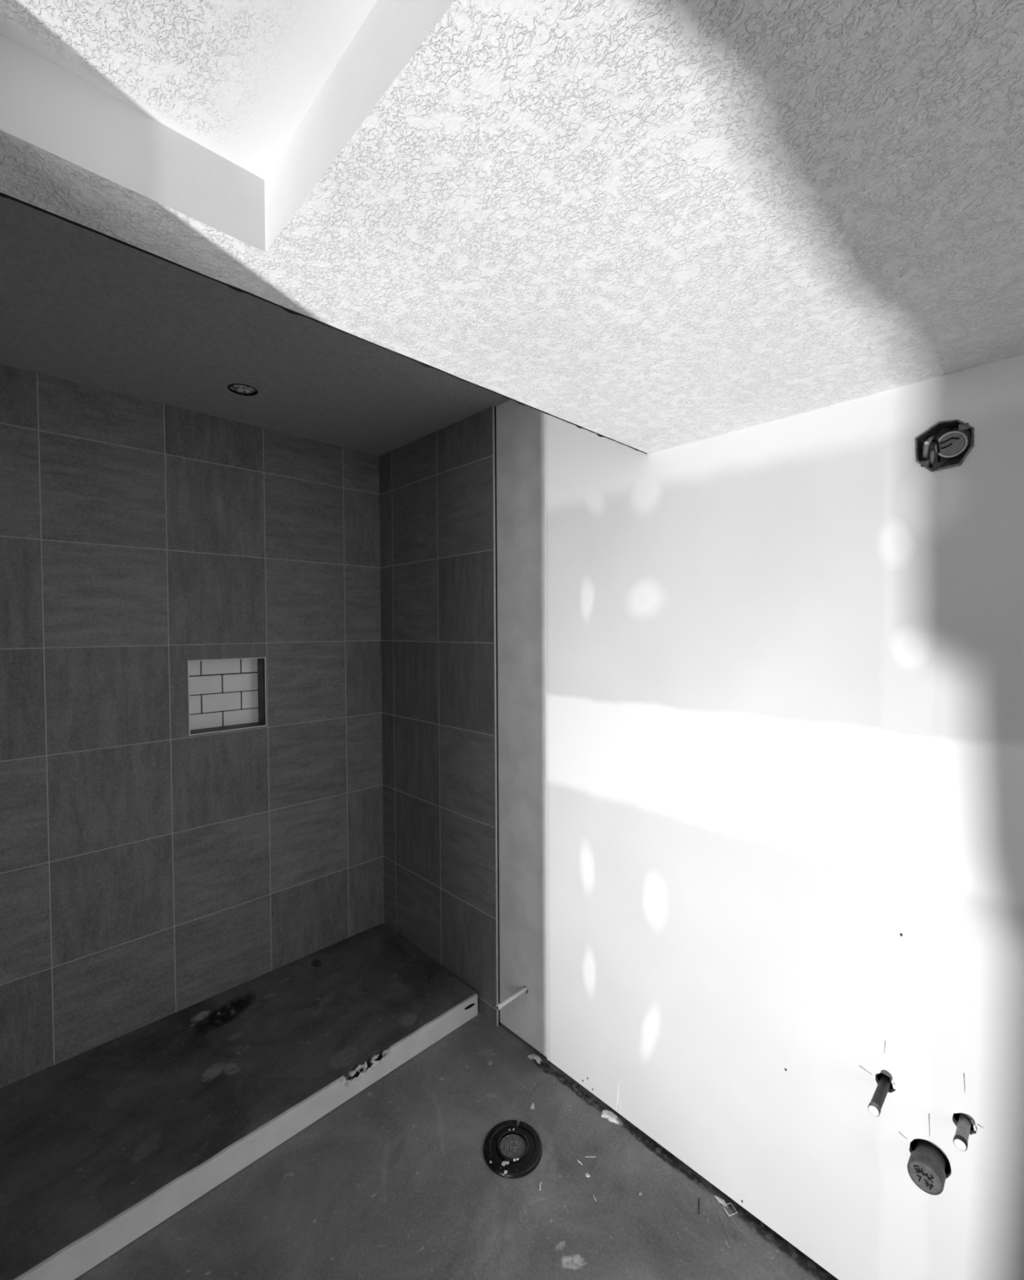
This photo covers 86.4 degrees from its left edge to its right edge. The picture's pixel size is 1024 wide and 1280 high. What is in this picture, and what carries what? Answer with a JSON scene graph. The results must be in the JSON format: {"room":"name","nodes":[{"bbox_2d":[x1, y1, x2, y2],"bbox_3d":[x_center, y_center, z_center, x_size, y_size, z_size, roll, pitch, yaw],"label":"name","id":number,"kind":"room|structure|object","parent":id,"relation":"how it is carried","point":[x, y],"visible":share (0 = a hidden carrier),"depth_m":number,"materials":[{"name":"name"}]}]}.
{"room":"building under construction","nodes":[
{"label":"building under construction","id":0,"kind":"room"},
{"bbox_2d":[0,0,377,179],"bbox_3d":[-0.204,-0.606,-0.180,1.120,0.050,1.481,-2,2,-44],"label":"ceiling","id":1,"kind":"structure","parent":0,"point":[237,79],"depth_m":0.55,"materials":[{"name":"paint"}]},
{"bbox_2d":[0,364,383,1088],"bbox_3d":[-1.166,0.303,2.084,1.545,2.356,0.012,-2,2,-44],"label":"wall","id":2,"kind":"structure","parent":0,"point":[151,870],"depth_m":1.98,"materials":[{"name":"grey tile"}]},
{"bbox_2d":[187,657,266,735],"bbox_3d":[-1.139,0.213,2.165,0.298,0.299,0.097,-2,2,-44],"label":"shower niche","id":3,"kind":"object","parent":2,"relation":"attached to","point":[226,695],"visible":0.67,"depth_m":2.19,"materials":[{"name":"tile"}]},
{"bbox_2d":[0,196,510,456],"bbox_3d":[-0.705,-0.853,1.510,1.670,0.016,1.467,-2,2,-44],"label":"ceiling","id":4,"kind":"structure","parent":0,"point":[78,304],"depth_m":1.58,"materials":[{"name":"grey paint"}]},
{"bbox_2d":[227,383,257,395],"bbox_3d":[-0.916,-0.875,1.855,0.098,0.054,0.098,-2,2,-44],"label":"recessed light","id":5,"kind":"object","parent":4,"relation":"in","point":[240,388],"visible":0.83,"depth_m":1.86,"materials":[{"name":"paint"}]},
{"bbox_2d":[378,406,496,1025],"bbox_3d":[-0.338,0.295,2.328,0.020,2.331,0.805,-2,2,-44],"label":"tiled wall","id":6,"kind":"structure","parent":0,"point":[436,488],"depth_m":2.26,"materials":[{"name":"grey tile"}]},
{"bbox_2d":[492,405,498,1026],"bbox_3d":[-0.059,0.297,2.035,0.013,2.316,0.004,-2,2,-44],"label":"trim","id":7,"kind":"structure","parent":6,"relation":"attached to","point":[493,407],"depth_m":2.03,"materials":[{"name":"metal"}]},
{"bbox_2d":[74,1011,838,1279],"bbox_3d":[-0.253,1.536,0.267,3.150,0.080,4.200,-2,2,-44],"label":"floor","id":8,"kind":"structure","parent":0,"point":[395,1181],"depth_m":1.43,"materials":[{"name":"concrete"}]},
{"bbox_2d":[0,923,477,1279],"bbox_3d":[-0.915,1.419,1.841,1.502,0.086,0.718,-2,2,-44],"label":"shower base","id":9,"kind":"object","parent":8,"relation":"on","point":[100,1145],"visible":1,"depth_m":1.68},
{"bbox_2d":[483,1120,542,1178],"bbox_3d":[0.002,1.458,1.570,0.170,0.015,0.170,-2,2,-44],"label":"flange","id":10,"kind":"object","parent":8,"relation":"on","point":[511,1148],"visible":1,"depth_m":1.56,"materials":[{"name":"black plastic"}]},
{"bbox_2d":[529,1102,534,1109],"bbox_3d":[0.062,1.460,1.710,0.015,0.003,0.024,-1,1,-9],"label":"chip","id":11,"kind":"object","parent":8,"relation":"on","point":[532,1107],"visible":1,"depth_m":1.70,"materials":[{"name":"white"}]},
{"bbox_2d":[527,1053,541,1063],"bbox_3d":[0.081,1.455,1.898,0.053,0.013,0.027,0,1,29],"label":"lump","id":12,"kind":"object","parent":8,"relation":"on","point":[533,1055],"visible":1,"depth_m":1.90,"materials":[{"name":"white"}]},
{"bbox_2d":[600,1109,618,1124],"bbox_3d":[0.302,1.458,1.667,0.036,0.021,0.063,-2,2,-44],"label":"lump","id":13,"kind":"object","parent":8,"relation":"on","point":[606,1113],"visible":1,"depth_m":1.67,"materials":[{"name":"white"}]},
{"bbox_2d":[697,1198,699,1214],"bbox_3d":[0.483,1.464,1.409,0.003,0.003,0.039,0,1,19],"label":"nail","id":14,"kind":"object","parent":8,"relation":"on","point":[698,1198],"visible":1,"depth_m":1.41,"materials":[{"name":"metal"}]},
{"bbox_2d":[714,1195,728,1208],"bbox_3d":[0.547,1.464,1.422,0.039,0.004,0.012,1,2,37],"label":"chip","id":15,"kind":"object","parent":8,"relation":"on","point":[719,1200],"visible":1,"depth_m":1.42,"materials":[{"name":"white"}]},
{"bbox_2d":[722,1202,737,1216],"bbox_3d":[0.560,1.462,1.400,0.025,0.005,0.027,-1,1,-14],"label":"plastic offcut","id":16,"kind":"object","parent":8,"relation":"on","point":[730,1202],"visible":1,"depth_m":1.40,"materials":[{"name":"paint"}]},
{"bbox_2d":[707,1191,753,1259],"bbox_3d":[0.553,1.465,1.369,0.056,0.002,0.158,0,1,-4],"label":"string","id":17,"kind":"object","parent":8,"relation":"on","point":[708,1192],"visible":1,"depth_m":1.37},
{"bbox_2d":[0,0,1023,453],"bbox_3d":[0.232,-0.685,-0.415,2.980,0.400,2.597,-2,2,-44],"label":"ceiling","id":18,"kind":"structure","parent":0,"point":[647,226],"depth_m":0.63,"materials":[{"name":"paint"}]},
{"bbox_2d":[495,354,1023,1279],"bbox_3d":[0.786,0.193,1.257,0.148,2.650,4.200,-2,2,-44],"label":"wall","id":19,"kind":"structure","parent":0,"point":[784,656],"depth_m":1.30,"materials":[{"name":"paint"}]},
{"bbox_2d":[0,192,647,453],"bbox_3d":[-0.214,-0.514,0.969,1.665,0.010,0.005,-2,2,-44],"label":"trim","id":20,"kind":"structure","parent":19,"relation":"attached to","point":[2,194],"depth_m":0.81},
{"bbox_2d":[495,986,528,1010],"bbox_3d":[0.016,1.256,1.928,0.187,0.017,0.017,-2,2,-44],"label":"stub","id":21,"kind":"object","parent":19,"relation":"attached to","point":[499,1006],"visible":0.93,"depth_m":1.90,"materials":[{"name":"white plastic"}]},
{"bbox_2d":[543,413,547,1059],"bbox_3d":[0.118,0.294,1.855,0.007,2.304,0.004,-2,2,-44],"label":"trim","id":22,"kind":"structure","parent":19,"relation":"attached to","point":[544,413],"depth_m":1.85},
{"bbox_2d":[867,1073,894,1116],"bbox_3d":[0.790,0.948,1.153,0.157,0.025,0.029,-2,2,-44],"label":"supply pipe","id":23,"kind":"object","parent":19,"relation":"attached to","point":[874,1107],"visible":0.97,"depth_m":1.13,"materials":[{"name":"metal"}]},
{"bbox_2d":[906,1138,946,1195],"bbox_3d":[0.856,1.062,1.117,0.117,0.058,0.058,-2,2,-44],"label":"drain pipe","id":24,"kind":"object","parent":19,"relation":"attached to","point":[926,1165],"visible":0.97,"depth_m":1.08,"materials":[{"name":"grey plastic"}]},
{"bbox_2d":[915,419,973,471],"bbox_3d":[0.869,-0.385,1.093,0.050,0.096,0.092,-2,2,-44],"label":"electrical box","id":25,"kind":"object","parent":19,"relation":"attached to","point":[946,444],"visible":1,"depth_m":1.09,"materials":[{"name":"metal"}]},
{"bbox_2d":[952,1112,976,1151],"bbox_3d":[0.894,0.952,1.071,0.123,0.025,0.029,-2,2,-44],"label":"supply pipe","id":26,"kind":"object","parent":19,"relation":"attached to","point":[960,1140],"visible":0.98,"depth_m":1.05,"materials":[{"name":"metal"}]}
]}

